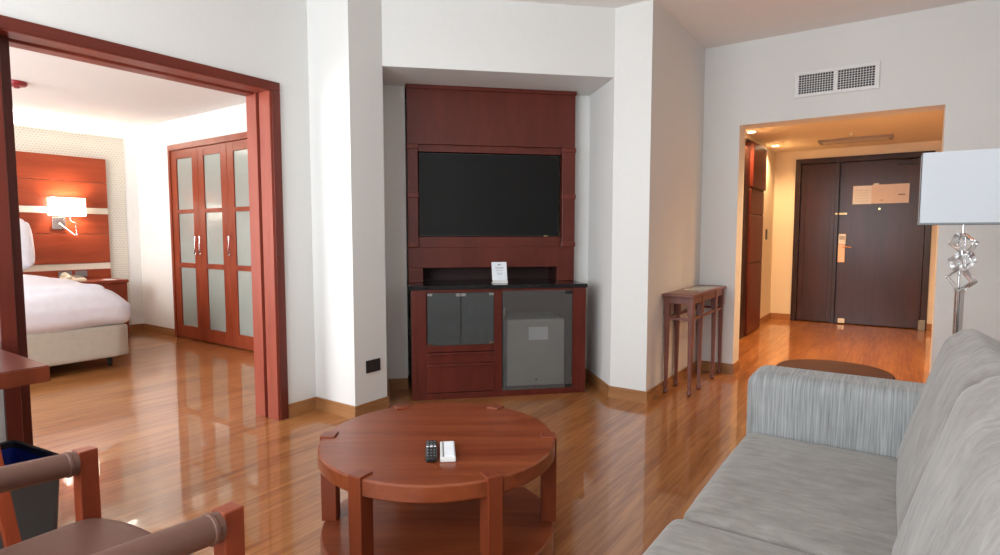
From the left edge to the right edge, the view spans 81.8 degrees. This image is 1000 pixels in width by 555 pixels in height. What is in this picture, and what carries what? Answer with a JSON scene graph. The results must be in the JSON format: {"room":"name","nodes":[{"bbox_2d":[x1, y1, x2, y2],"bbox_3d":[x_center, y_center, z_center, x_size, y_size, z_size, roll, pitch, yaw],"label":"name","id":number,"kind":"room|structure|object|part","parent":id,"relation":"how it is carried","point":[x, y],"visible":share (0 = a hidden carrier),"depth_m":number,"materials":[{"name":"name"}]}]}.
{"room":"hotel room","nodes":[
{"label":"hotel room","id":0,"kind":"room"},
{"bbox_2d":[13,111,143,326],"bbox_3d":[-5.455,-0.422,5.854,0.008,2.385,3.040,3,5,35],"label":"wall","id":1,"kind":"structure","parent":0,"point":[34,140],"depth_m":6.91,"materials":[{"name":"beige paint"}]},
{"bbox_2d":[16,151,110,278],"bbox_3d":[-5.454,-0.400,5.819,0.034,1.845,2.680,3,5,35],"label":"headboard","id":2,"kind":"object","parent":1,"relation":"attached to","point":[60,249],"visible":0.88,"depth_m":6.54,"materials":[{"name":"brown wood"}]},
{"bbox_3d":[-5.454,-1.180,5.761,0.034,0.280,2.680,3,5,35],"label":"wood panel","id":3,"kind":"part","parent":2,"relation":"part of","materials":[{"name":"brown wood"}]},
{"bbox_3d":[-5.454,-0.891,5.782,0.034,0.290,2.680,3,5,35],"label":"wood panel","id":4,"kind":"part","parent":2,"relation":"part of","materials":[{"name":"brown wood"}]},
{"bbox_3d":[-5.454,-0.557,5.807,0.034,0.230,2.680,3,5,35],"label":"wood panel","id":5,"kind":"part","parent":2,"relation":"part of","materials":[{"name":"brown wood"}]},
{"bbox_2d":[58,271,71,277],"bbox_3d":[-4.937,-0.035,6.554,0.010,0.070,0.130,3,5,35],"label":"socket","id":6,"kind":"object","parent":2,"relation":"attached to","point":[68,272],"visible":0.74,"depth_m":6.54,"materials":[{"name":"grey plastic"}]},
{"bbox_2d":[47,197,85,235],"bbox_3d":[-4.861,-0.680,6.475,0.170,0.421,0.315,3,5,35],"label":"wall lamp","id":7,"kind":"object","parent":2,"relation":"attached to","point":[57,206],"visible":1,"depth_m":6.43,"materials":[{"name":"white fabric"}]},
{"bbox_3d":[-4.954,-0.609,6.478,0.020,0.135,0.125,3,5,35],"label":"wall plate","id":8,"kind":"part","parent":7,"relation":"part of","materials":[{"name":"silver metal"}]},
{"bbox_3d":[-4.845,-0.790,6.455,0.130,0.200,0.315,3,5,35],"label":"lamp shade","id":9,"kind":"part","parent":7,"relation":"part of","materials":[{"name":"white fabric"}]},
{"bbox_3d":[-4.868,-0.629,6.492,0.166,0.316,0.045,-2,5,-25],"label":"swing arm","id":10,"kind":"part","parent":7,"relation":"part of","materials":[{"name":"silver metal"}]},
{"bbox_3d":[-5.454,0.246,5.866,0.034,0.550,2.680,3,5,35],"label":"wood panel","id":11,"kind":"part","parent":2,"relation":"part of","materials":[{"name":"brown wood"}]},
{"bbox_3d":[-5.454,-0.270,5.828,0.034,0.335,2.680,3,5,35],"label":"wood panel","id":12,"kind":"part","parent":2,"relation":"part of","materials":[{"name":"brown wood"}]},
{"bbox_2d":[75,270,86,276],"bbox_3d":[-4.849,-0.044,6.681,0.010,0.070,0.120,3,5,35],"label":"socket","id":13,"kind":"object","parent":2,"relation":"attached to","point":[81,273],"visible":0.75,"depth_m":6.69,"materials":[{"name":"grey plastic"}]},
{"bbox_2d":[14,123,123,138],"bbox_3d":[-5.425,-1.602,5.777,0.030,0.020,2.990,3,5,35],"label":"light","id":14,"kind":"object","parent":1,"relation":"attached to","point":[15,124],"visible":1,"depth_m":6.52,"materials":[{"name":"paint"}]},
{"bbox_2d":[9,46,245,127],"bbox_3d":[-4.118,-1.673,4.139,4.590,0.100,5.900,3,5,35],"label":"ceiling","id":15,"kind":"structure","parent":0,"point":[59,87],"depth_m":5.41,"materials":[{"name":"paint"}]},
{"bbox_2d":[11,79,27,88],"bbox_3d":[-4.155,-1.655,4.958,0.150,0.054,0.150,3,5,35],"label":"smoke detector","id":16,"kind":"object","parent":15,"relation":"attached to","point":[17,84],"visible":0.8,"depth_m":4.93,"materials":[{"name":"red plastic"}]},
{"bbox_2d":[0,0,315,442],"bbox_3d":[-2.588,-0.362,2.197,0.220,2.800,4.300,3,5,35],"label":"wall","id":17,"kind":"structure","parent":0,"point":[263,39],"depth_m":3.55,"materials":[{"name":"paint"}]},
{"bbox_2d":[0,35,32,444],"bbox_3d":[-2.644,-0.017,2.137,0.044,2.109,1.395,3,5,35],"label":"door","id":18,"kind":"structure","parent":17,"relation":"in","point":[4,41],"depth_m":2.67,"materials":[{"name":"brown wood"}]},
{"bbox_2d":[0,15,288,441],"bbox_3d":[-1.901,-0.113,3.195,0.247,2.157,1.445,3,5,35],"label":"door frame","id":19,"kind":"structure","parent":17,"relation":"attached to","point":[263,114],"depth_m":3.61,"materials":[{"name":"brown wood"}]},
{"bbox_3d":[-2.204,-0.038,2.565,0.023,2.100,0.058,3,5,35],"label":"casing","id":20,"kind":"part","parent":19,"relation":"part of","materials":[{"name":"brown wood"}]},
{"bbox_3d":[-1.809,-1.155,3.055,0.023,0.057,1.445,3,5,35],"label":"head casing","id":21,"kind":"part","parent":19,"relation":"part of","materials":[{"name":"brown wood"}]},
{"bbox_3d":[-1.414,-0.121,3.702,0.023,2.100,0.058,3,5,35],"label":"casing","id":22,"kind":"part","parent":19,"relation":"part of","materials":[{"name":"brown wood"}]},
{"bbox_2d":[135,103,246,328],"bbox_3d":[-2.567,-0.521,6.311,4.230,2.515,0.710,3,5,35],"label":"wall","id":23,"kind":"structure","parent":0,"point":[152,141],"depth_m":6.91,"materials":[{"name":"paint"}]},
{"bbox_2d":[129,323,174,335],"bbox_3d":[-4.277,0.650,6.945,0.795,0.086,0.340,3,5,35],"label":"baseboard","id":24,"kind":"structure","parent":23,"relation":"attached to","point":[136,327],"depth_m":7.16,"materials":[{"name":"brown wood"}]},
{"bbox_2d":[307,0,386,405],"bbox_3d":[-0.960,-0.513,4.252,0.690,2.800,0.941,3,5,35],"label":"column","id":25,"kind":"structure","parent":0,"point":[346,106],"depth_m":3.78,"materials":[{"name":"paint"}]},
{"bbox_2d":[288,378,407,418],"bbox_3d":[-0.958,0.860,4.088,0.414,0.086,0.974,3,5,35],"label":"baseboard","id":26,"kind":"structure","parent":25,"relation":"attached to","point":[314,403],"depth_m":3.90,"materials":[{"name":"brown wood"}]},
{"bbox_2d":[366,358,380,372],"bbox_3d":[-0.850,0.592,3.874,0.012,0.084,0.125,3,5,35],"label":"wall socket","id":27,"kind":"object","parent":25,"relation":"attached to","point":[373,365],"visible":1,"depth_m":3.87,"materials":[{"name":"black plastic"}]},
{"bbox_2d":[30,319,931,554],"bbox_3d":[-0.743,0.855,5.152,9.600,0.060,11.100,3,5,35],"label":"floor","id":28,"kind":"structure","parent":0,"point":[173,423],"depth_m":3.48,"materials":[{"name":"laminate"}]},
{"bbox_2d":[0,448,21,547],"bbox_3d":[-1.857,0.633,1.753,0.490,0.880,0.549,3,5,35],"label":"desk chair","id":29,"kind":"object","parent":28,"relation":"on","point":[9,529],"visible":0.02,"depth_m":1.81,"materials":[{"name":"brown wood"}]},
{"bbox_2d":[0,349,49,389],"bbox_3d":[-2.400,0.711,1.586,0.871,0.750,1.683,3,5,35],"label":"desk","id":30,"kind":"object","parent":28,"relation":"on","point":[16,370],"visible":1,"depth_m":1.97,"materials":[{"name":"brown wood"}]},
{"bbox_2d":[0,440,59,548],"bbox_3d":[-1.895,0.861,2.236,0.390,0.356,0.206,2,5,28],"label":"waste bin","id":31,"kind":"object","parent":28,"relation":"on","point":[35,506],"visible":0.38,"depth_m":2.18,"materials":[{"name":"black plastic"}]},
{"bbox_2d":[23,274,130,366],"bbox_3d":[-4.721,0.402,5.073,2.050,0.856,1.955,3,5,35],"label":"bed","id":32,"kind":"object","parent":28,"relation":"on","point":[68,321],"visible":0.84,"depth_m":4.94,"materials":[{"name":"fabric"}]},
{"bbox_2d":[20,219,34,269],"bbox_3d":[-5.162,-0.337,5.816,0.297,0.560,0.740,3,5,35],"label":"pillow","id":33,"kind":"object","parent":32,"relation":"on","point":[27,244],"visible":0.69,"depth_m":6.00,"materials":[{"name":"white fabric"}]},
{"bbox_2d":[23,274,130,334],"bbox_3d":[-4.721,0.263,5.063,2.050,0.578,1.955,3,5,35],"label":"duvet","id":34,"kind":"object","parent":32,"relation":"on","point":[53,306],"depth_m":4.94,"materials":[{"name":"white fabric"}]},
{"bbox_3d":[-3.599,0.757,5.323,0.048,0.110,0.047,3,5,35],"label":"leg","id":35,"kind":"part","parent":32,"relation":"part of","materials":[{"name":"black plastic"}]},
{"bbox_2d":[77,278,129,338],"bbox_3d":[-4.643,0.374,6.580,0.455,0.690,0.590,3,5,35],"label":"nightstand","id":36,"kind":"object","parent":28,"relation":"on","point":[119,286],"visible":0.24,"depth_m":6.60,"materials":[{"name":"brown wood"}]},
{"bbox_2d":[60,272,86,280],"bbox_3d":[-4.752,-0.011,6.421,0.204,0.100,0.199,3,5,35],"label":"telephone","id":37,"kind":"object","parent":36,"relation":"on","point":[64,275],"visible":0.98,"depth_m":6.38,"materials":[{"name":"beige plastic"}]},
{"bbox_3d":[-4.481,0.178,6.454,0.018,0.200,0.516,3,5,35],"label":"drawer","id":38,"kind":"part","parent":36,"relation":"part of","materials":[{"name":"brown wood"}]},
{"bbox_2d":[0,445,244,554],"bbox_3d":[-0.959,0.681,1.098,0.675,0.880,0.683,3,5,32],"label":"armchair","id":39,"kind":"object","parent":28,"relation":"on","point":[222,529],"visible":1,"depth_m":1.34,"materials":[{"name":"brown wood"}]},
{"bbox_3d":[-1.068,0.766,1.509,0.042,0.652,0.044,3,5,32],"label":"leg","id":40,"kind":"part","parent":39,"relation":"part of","materials":[{"name":"brown wood"}]},
{"bbox_3d":[-0.926,0.686,1.151,0.624,0.121,0.560,3,5,32],"label":"seat","id":41,"kind":"part","parent":39,"relation":"part of","materials":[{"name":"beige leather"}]},
{"bbox_3d":[-0.549,0.789,1.189,0.042,0.652,0.044,3,5,32],"label":"leg","id":42,"kind":"part","parent":39,"relation":"part of","materials":[{"name":"brown wood"}]},
{"bbox_2d":[167,132,253,350],"bbox_3d":[-2.715,-0.375,6.262,2.415,2.230,0.558,3,5,35],"label":"wardrobe","id":43,"kind":"object","parent":28,"relation":"on","point":[208,181],"visible":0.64,"depth_m":6.28,"materials":[{"name":"brown wood"}]},
{"bbox_3d":[-3.555,-1.059,6.531,0.337,0.573,0.006,3,5,35],"label":"pane","id":44,"kind":"part","parent":43,"relation":"part of","materials":[{"name":"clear glass"}]},
{"bbox_3d":[-3.555,-0.369,6.582,0.575,2.148,0.034,3,5,35],"label":"door","id":45,"kind":"part","parent":43,"relation":"part of","materials":[{"name":"brown wood"}]},
{"bbox_3d":[-3.555,-0.448,6.576,0.337,0.558,0.006,3,5,35],"label":"pane","id":46,"kind":"part","parent":43,"relation":"part of","materials":[{"name":"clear glass"}]},
{"bbox_3d":[-3.555,0.223,6.625,0.337,0.673,0.006,3,5,35],"label":"pane","id":47,"kind":"part","parent":43,"relation":"part of","materials":[{"name":"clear glass"}]},
{"bbox_3d":[-3.078,-1.034,6.202,0.337,0.573,0.006,3,5,35],"label":"pane","id":48,"kind":"part","parent":43,"relation":"part of","materials":[{"name":"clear glass"}]},
{"bbox_3d":[-3.078,-0.345,6.252,0.575,2.148,0.034,3,5,35],"label":"door","id":49,"kind":"part","parent":43,"relation":"part of","materials":[{"name":"brown wood"}]},
{"bbox_3d":[-3.078,-0.424,6.246,0.337,0.558,0.006,3,5,35],"label":"pane","id":50,"kind":"part","parent":43,"relation":"part of","materials":[{"name":"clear glass"}]},
{"bbox_3d":[-3.078,0.247,6.296,0.337,0.673,0.006,3,5,35],"label":"pane","id":51,"kind":"part","parent":43,"relation":"part of","materials":[{"name":"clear glass"}]},
{"bbox_3d":[-2.823,-0.332,6.028,0.016,0.215,0.046,3,5,35],"label":"handle","id":52,"kind":"part","parent":43,"relation":"part of","materials":[{"name":"silver metal"}]},
{"bbox_3d":[-2.601,-0.321,5.923,0.575,2.148,0.034,3,5,35],"label":"door","id":53,"kind":"part","parent":43,"relation":"part of","materials":[{"name":"brown wood"}]},
{"bbox_3d":[-2.601,-1.010,5.872,0.337,0.573,0.006,3,5,35],"label":"pane","id":54,"kind":"part","parent":43,"relation":"part of","materials":[{"name":"white glass"}]},
{"bbox_3d":[-2.601,-0.399,5.917,0.337,0.558,0.006,3,5,35],"label":"pane","id":55,"kind":"part","parent":43,"relation":"part of","materials":[{"name":"white glass"}]},
{"bbox_3d":[-2.601,0.271,5.966,0.337,0.673,0.006,3,5,35],"label":"pane","id":56,"kind":"part","parent":43,"relation":"part of","materials":[{"name":"white glass"}]},
{"bbox_2d":[317,403,556,554],"bbox_3d":[-0.232,0.816,2.199,0.889,0.450,0.876,0,4,0],"label":"coffee table","id":57,"kind":"object","parent":28,"relation":"on","point":[398,502],"visible":1,"depth_m":2.06,"materials":[{"name":"brown wood"}]},
{"bbox_3d":[-0.647,0.756,2.198,0.058,0.330,0.054,0,4,1],"label":"leg","id":58,"kind":"part","parent":57,"relation":"part of","materials":[{"name":"brown wood"}]},
{"bbox_3d":[-0.442,0.782,1.838,0.054,0.330,0.058,2,5,30],"label":"leg","id":59,"kind":"part","parent":57,"relation":"part of","materials":[{"name":"brown wood"}]},
{"bbox_3d":[-0.436,0.730,2.555,0.054,0.330,0.058,-2,5,-29],"label":"leg","id":60,"kind":"part","parent":57,"relation":"part of","materials":[{"name":"brown wood"}]},
{"bbox_2d":[425,440,436,461],"bbox_3d":[-0.238,0.601,2.002,0.040,0.022,0.170,0,4,-6],"label":"remote control","id":61,"kind":"object","parent":57,"relation":"on","point":[431,445],"visible":1,"depth_m":1.97,"materials":[{"name":"black plastic"}]},
{"bbox_2d":[320,486,553,554],"bbox_3d":[-0.232,0.970,2.210,0.872,0.098,0.872,0,4,0],"label":"shelf","id":62,"kind":"object","parent":57,"relation":"attached to","point":[451,528],"depth_m":2.13,"materials":[{"name":"brown wood"}]},
{"bbox_2d":[440,441,455,461],"bbox_3d":[-0.182,0.602,2.004,0.052,0.018,0.156,0,4,-6],"label":"card holder","id":63,"kind":"object","parent":57,"relation":"on","point":[447,448],"visible":1,"depth_m":1.98,"materials":[{"name":"white plastic"}]},
{"bbox_3d":[-0.027,0.782,1.834,0.054,0.330,0.058,-2,5,-29],"label":"leg","id":64,"kind":"part","parent":57,"relation":"part of","materials":[{"name":"brown wood"}]},
{"bbox_3d":[-0.021,0.730,2.551,0.054,0.330,0.058,2,5,30],"label":"leg","id":65,"kind":"part","parent":57,"relation":"part of","materials":[{"name":"brown wood"}]},
{"bbox_3d":[0.183,0.756,2.191,0.058,0.330,0.054,0,4,1],"label":"leg","id":66,"kind":"part","parent":57,"relation":"part of","materials":[{"name":"brown wood"}]},
{"bbox_2d":[410,288,585,400],"bbox_3d":[-0.039,0.466,4.534,1.306,0.806,0.572,-1,4,-10],"label":"media cabinet","id":67,"kind":"object","parent":28,"relation":"on","point":[456,335],"visible":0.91,"depth_m":4.24,"materials":[{"name":"brown wood"}]},
{"bbox_3d":[-0.405,0.303,4.182,0.240,0.383,0.006,-1,4,-10],"label":"glass door","id":68,"kind":"part","parent":67,"relation":"part of","materials":[{"name":"grey glass"}]},
{"bbox_3d":[-0.287,0.694,4.238,0.494,0.296,0.036,-1,4,-10],"label":"drawer","id":69,"kind":"part","parent":67,"relation":"part of","materials":[{"name":"brown wood"}]},
{"bbox_3d":[-0.165,0.300,4.225,0.240,0.383,0.006,-1,4,-10],"label":"glass door","id":70,"kind":"part","parent":67,"relation":"part of","materials":[{"name":"grey glass"}]},
{"bbox_3d":[-0.083,0.426,4.773,1.220,0.761,0.020,-1,4,-10],"label":"panel","id":71,"kind":"part","parent":67,"relation":"part of","materials":[{"name":"grey glass"}]},
{"bbox_2d":[407,278,587,289],"bbox_3d":[-0.048,0.047,4.532,1.330,0.030,0.612,-1,4,-10],"label":"countertop","id":72,"kind":"structure","parent":67,"relation":"on","point":[524,283],"depth_m":4.32,"materials":[{"name":"black stone"}]},
{"bbox_2d":[405,84,576,282],"bbox_3d":[-0.076,-0.718,4.603,1.324,1.484,0.312,-1,4,-10],"label":"wall panel","id":73,"kind":"object","parent":72,"relation":"on","point":[440,118],"visible":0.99,"depth_m":4.46,"materials":[{"name":"brown wood"}]},
{"bbox_2d":[418,152,558,236],"bbox_3d":[-0.079,-0.642,4.525,1.106,0.639,0.047,-1,4,-10],"label":"television","id":74,"kind":"object","parent":73,"relation":"on","point":[461,194],"visible":0.98,"depth_m":4.50,"materials":[{"name":"black plastic"}]},
{"bbox_3d":[-0.075,-0.990,4.495,1.128,0.053,0.065,-1,4,-10],"label":"rail","id":75,"kind":"part","parent":73,"relation":"part of","materials":[{"name":"brown wood"}]},
{"bbox_3d":[-0.074,-0.280,4.546,1.128,0.082,0.068,-1,4,-10],"label":"rail","id":76,"kind":"part","parent":73,"relation":"part of","materials":[{"name":"brown wood"}]},
{"bbox_3d":[-0.056,-1.227,4.450,1.312,0.425,0.045,-1,4,-10],"label":"panel","id":77,"kind":"part","parent":73,"relation":"part of","materials":[{"name":"brown wood"}]},
{"bbox_3d":[-0.056,-0.103,4.533,1.312,0.268,0.045,-1,4,-10],"label":"panel","id":78,"kind":"part","parent":73,"relation":"part of","materials":[{"name":"brown wood"}]},
{"bbox_3d":[-0.054,-1.435,4.428,1.324,0.030,0.060,-1,4,-10],"label":"cornice","id":79,"kind":"part","parent":73,"relation":"part of","materials":[{"name":"brown wood"}]},
{"bbox_2d":[491,262,507,282],"bbox_3d":[-0.004,-0.038,4.397,0.116,0.158,0.060,-1,4,-10],"label":"tent card","id":80,"kind":"object","parent":72,"relation":"on","point":[499,269],"visible":1,"depth_m":4.40,"materials":[{"name":"paper"}]},
{"bbox_2d":[495,264,503,274],"bbox_3d":[-0.005,-0.063,4.404,0.068,0.079,0.021,-1,4,-10],"label":"print","id":81,"kind":"object","parent":80,"relation":"attached to","point":[499,268],"depth_m":4.40,"materials":[{"name":"grey paper"}]},
{"bbox_2d":[502,312,563,385],"bbox_3d":[0.236,0.556,4.581,0.445,0.510,0.430,-1,4,-10],"label":"mini fridge","id":82,"kind":"object","parent":67,"relation":"in","point":[532,342],"visible":0.94,"depth_m":4.38,"materials":[{"name":"metal"}]},
{"bbox_2d":[662,284,725,396],"bbox_3d":[1.582,0.476,4.672,0.232,0.766,0.975,3,5,35],"label":"console table","id":83,"kind":"object","parent":28,"relation":"on","point":[692,295],"visible":1,"depth_m":4.47,"materials":[{"name":"wood"}]},
{"bbox_3d":[1.264,0.492,4.378,0.042,0.708,0.048,3,5,35],"label":"leg","id":84,"kind":"part","parent":83,"relation":"part of","materials":[{"name":"brown wood"}]},
{"bbox_3d":[1.404,0.477,4.579,0.042,0.708,0.048,3,5,35],"label":"leg","id":85,"kind":"part","parent":83,"relation":"part of","materials":[{"name":"brown wood"}]},
{"bbox_3d":[1.411,0.499,4.277,0.042,0.708,0.048,3,5,35],"label":"leg","id":86,"kind":"part","parent":83,"relation":"part of","materials":[{"name":"brown wood"}]},
{"bbox_3d":[1.631,0.453,4.907,0.042,0.708,0.048,3,5,35],"label":"leg","id":87,"kind":"part","parent":83,"relation":"part of","materials":[{"name":"brown wood"}]},
{"bbox_3d":[1.550,0.484,4.478,0.042,0.708,0.048,3,5,35],"label":"leg","id":88,"kind":"part","parent":83,"relation":"part of","materials":[{"name":"brown wood"}]},
{"bbox_3d":[1.778,0.460,4.806,0.042,0.708,0.048,3,5,35],"label":"leg","id":89,"kind":"part","parent":83,"relation":"part of","materials":[{"name":"brown wood"}]},
{"bbox_3d":[1.903,0.447,4.987,0.042,0.708,0.048,3,5,35],"label":"leg","id":90,"kind":"part","parent":83,"relation":"part of","materials":[{"name":"brown wood"}]},
{"bbox_2d":[739,141,766,338],"bbox_3d":[2.825,-0.469,7.169,0.666,2.285,1.030,3,5,35],"label":"closet","id":91,"kind":"object","parent":28,"relation":"on","point":[755,164],"visible":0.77,"depth_m":6.86,"materials":[{"name":"brown wood"}]},
{"bbox_3d":[2.583,-0.403,6.857,0.628,2.200,0.235,3,5,35],"label":"closet frame","id":92,"kind":"part","parent":91,"relation":"part of","materials":[{"name":"brown wood"}]},
{"bbox_2d":[643,329,999,554],"bbox_3d":[0.826,0.644,1.294,0.937,0.925,2.215,3,5,35],"label":"sofa","id":93,"kind":"object","parent":28,"relation":"on","point":[825,463],"visible":1,"depth_m":1.56,"materials":[{"name":"fabric"}]},
{"bbox_2d":[643,519,810,554],"bbox_3d":[0.502,0.770,1.017,0.729,0.196,0.910,3,5,35],"label":"seat cushion","id":94,"kind":"object","parent":93,"relation":"on","point":[681,536],"depth_m":1.42,"materials":[{"name":"fabric"}]},
{"bbox_2d":[683,433,897,554],"bbox_3d":[1.007,0.717,1.728,0.710,0.192,0.830,3,5,35],"label":"seat cushion","id":95,"kind":"object","parent":93,"relation":"on","point":[809,493],"depth_m":1.67,"materials":[{"name":"fabric"}]},
{"bbox_3d":[1.391,0.683,2.112,0.895,0.608,0.235,3,5,35],"label":"armrest","id":96,"kind":"part","parent":93,"relation":"part of","materials":[{"name":"fabric"}]},
{"bbox_2d":[891,376,999,554],"bbox_3d":[0.770,0.468,0.859,0.315,0.510,0.968,3,5,35],"label":"cushion","id":97,"kind":"object","parent":93,"relation":"on","point":[954,508],"depth_m":0.94,"materials":[{"name":"fabric"}]},
{"bbox_2d":[896,329,999,534],"bbox_3d":[1.271,0.418,1.570,0.301,0.495,0.772,3,5,35],"label":"cushion","id":98,"kind":"object","parent":93,"relation":"on","point":[968,357],"depth_m":1.51,"materials":[{"name":"fabric"}]},
{"bbox_2d":[776,359,894,379],"bbox_3d":[1.733,0.731,3.021,0.536,0.500,0.536,3,5,35],"label":"side table","id":99,"kind":"object","parent":28,"relation":"on","point":[841,367],"visible":0.24,"depth_m":3.06,"materials":[{"name":"brown wood"}]},
{"bbox_2d":[917,148,999,334],"bbox_3d":[2.004,0.239,2.529,0.322,1.553,0.280,3,5,35],"label":"floor lamp","id":100,"kind":"object","parent":28,"relation":"on","point":[962,187],"visible":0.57,"depth_m":2.45,"materials":[{"name":"silver metal"}]},
{"bbox_3d":[2.004,-0.383,2.483,0.320,0.306,0.180,3,5,35],"label":"lamp shade","id":101,"kind":"part","parent":100,"relation":"part of","materials":[{"name":"fabric"}]},
{"bbox_3d":[2.004,-0.119,2.502,0.010,0.330,0.010,3,5,35],"label":"rod","id":102,"kind":"part","parent":100,"relation":"part of","materials":[{"name":"silver metal"}]},
{"bbox_2d":[383,85,589,378],"bbox_3d":[-0.114,-0.552,4.787,1.800,2.800,0.520,-1,4,-10],"label":"wall","id":103,"kind":"structure","parent":0,"point":[394,101],"depth_m":4.46,"materials":[{"name":"paint"}]},
{"bbox_2d":[381,0,614,98],"bbox_3d":[-0.064,-1.690,4.426,1.640,0.478,0.963,-1,4,-10],"label":"wall","id":104,"kind":"structure","parent":0,"point":[470,43],"depth_m":3.98,"materials":[{"name":"paint"}]},
{"bbox_2d":[587,0,704,390],"bbox_3d":[1.073,-0.560,4.900,0.946,2.800,1.475,3,5,35],"label":"column","id":105,"kind":"structure","parent":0,"point":[646,123],"depth_m":4.22,"materials":[{"name":"paint"}]},
{"bbox_2d":[585,360,739,403],"bbox_3d":[1.477,0.818,4.661,1.595,0.086,0.801,-1,4,-17],"label":"baseboard","id":106,"kind":"structure","parent":105,"relation":"attached to","point":[645,397],"depth_m":4.40,"materials":[{"name":"brown wood"}]},
{"bbox_2d":[506,0,975,48],"bbox_3d":[0.100,-1.801,1.994,4.750,0.100,7.200,3,5,35],"label":"ceiling","id":107,"kind":"structure","parent":0,"point":[713,23],"depth_m":4.16,"materials":[{"name":"paint"}]},
{"bbox_2d":[745,133,775,317],"bbox_3d":[2.542,-0.493,6.992,0.800,2.360,3.580,3,5,35],"label":"wall","id":108,"kind":"structure","parent":0,"point":[766,260],"depth_m":7.91,"materials":[{"name":"paint"}]},
{"bbox_2d":[760,313,789,324],"bbox_3d":[3.732,0.583,7.855,0.265,0.086,0.940,3,5,35],"label":"baseboard","id":109,"kind":"structure","parent":108,"relation":"attached to","point":[769,316],"depth_m":8.20,"materials":[{"name":"brown wood"}]},
{"bbox_2d":[745,110,943,152],"bbox_3d":[3.714,-1.674,6.269,3.650,0.100,3.890,3,5,35],"label":"ceiling","id":110,"kind":"structure","parent":0,"point":[919,126],"depth_m":6.54,"materials":[{"name":"paint"}]},
{"bbox_2d":[818,134,892,144],"bbox_3d":[4.280,-1.659,6.956,0.760,0.030,0.260,3,5,35],"label":"ceiling vent","id":111,"kind":"object","parent":110,"relation":"in","point":[888,136],"visible":1,"depth_m":6.92,"materials":[{"name":"beige metal"}]},
{"bbox_2d":[699,0,999,373],"bbox_3d":[2.941,-0.523,4.396,2.700,2.800,0.220,3,5,35],"label":"wall","id":112,"kind":"structure","parent":0,"point":[946,58],"depth_m":4.31,"materials":[{"name":"paint"}]},
{"bbox_2d":[794,61,879,97],"bbox_3d":[2.577,-1.514,4.431,0.566,0.196,0.016,3,5,35],"label":"air vent","id":113,"kind":"object","parent":112,"relation":"in","point":[864,76],"visible":1,"depth_m":4.42,"materials":[{"name":"white metal"}]},
{"bbox_2d":[770,140,941,323],"bbox_3d":[4.490,-0.538,7.942,2.920,2.410,0.200,3,5,35],"label":"wall","id":114,"kind":"structure","parent":0,"point":[785,162],"depth_m":8.10,"materials":[{"name":"paint"}]},
{"bbox_2d":[790,151,935,330],"bbox_3d":[4.755,-0.482,7.660,1.544,2.240,0.247,3,5,35],"label":"door","id":115,"kind":"structure","parent":114,"relation":"in","point":[864,264],"depth_m":7.66,"materials":[{"name":"brown wood"}]},
{"bbox_3d":[4.366,-0.475,7.970,0.416,2.156,0.062,3,5,35],"label":"panel","id":116,"kind":"part","parent":115,"relation":"part of","materials":[{"name":"brown wood"}]},
{"bbox_3d":[4.594,-0.325,7.767,0.083,0.240,0.015,3,5,35],"label":"lock plate","id":117,"kind":"part","parent":115,"relation":"part of","materials":[{"name":"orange metal"}]},
{"bbox_2d":[852,183,909,203],"bbox_3d":[4.933,-1.090,7.482,0.611,0.265,0.006,3,5,35],"label":"notice","id":118,"kind":"object","parent":115,"relation":"attached to","point":[877,193],"visible":1,"depth_m":7.48,"materials":[{"name":"paper"}]},
{"bbox_2d":[926,324,931,330],"bbox_3d":[5.475,0.630,7.213,0.235,0.086,0.014,3,5,35],"label":"baseboard","id":119,"kind":"structure","parent":114,"relation":"attached to","point":[928,326],"depth_m":7.26,"materials":[{"name":"brown wood"}]}
]}

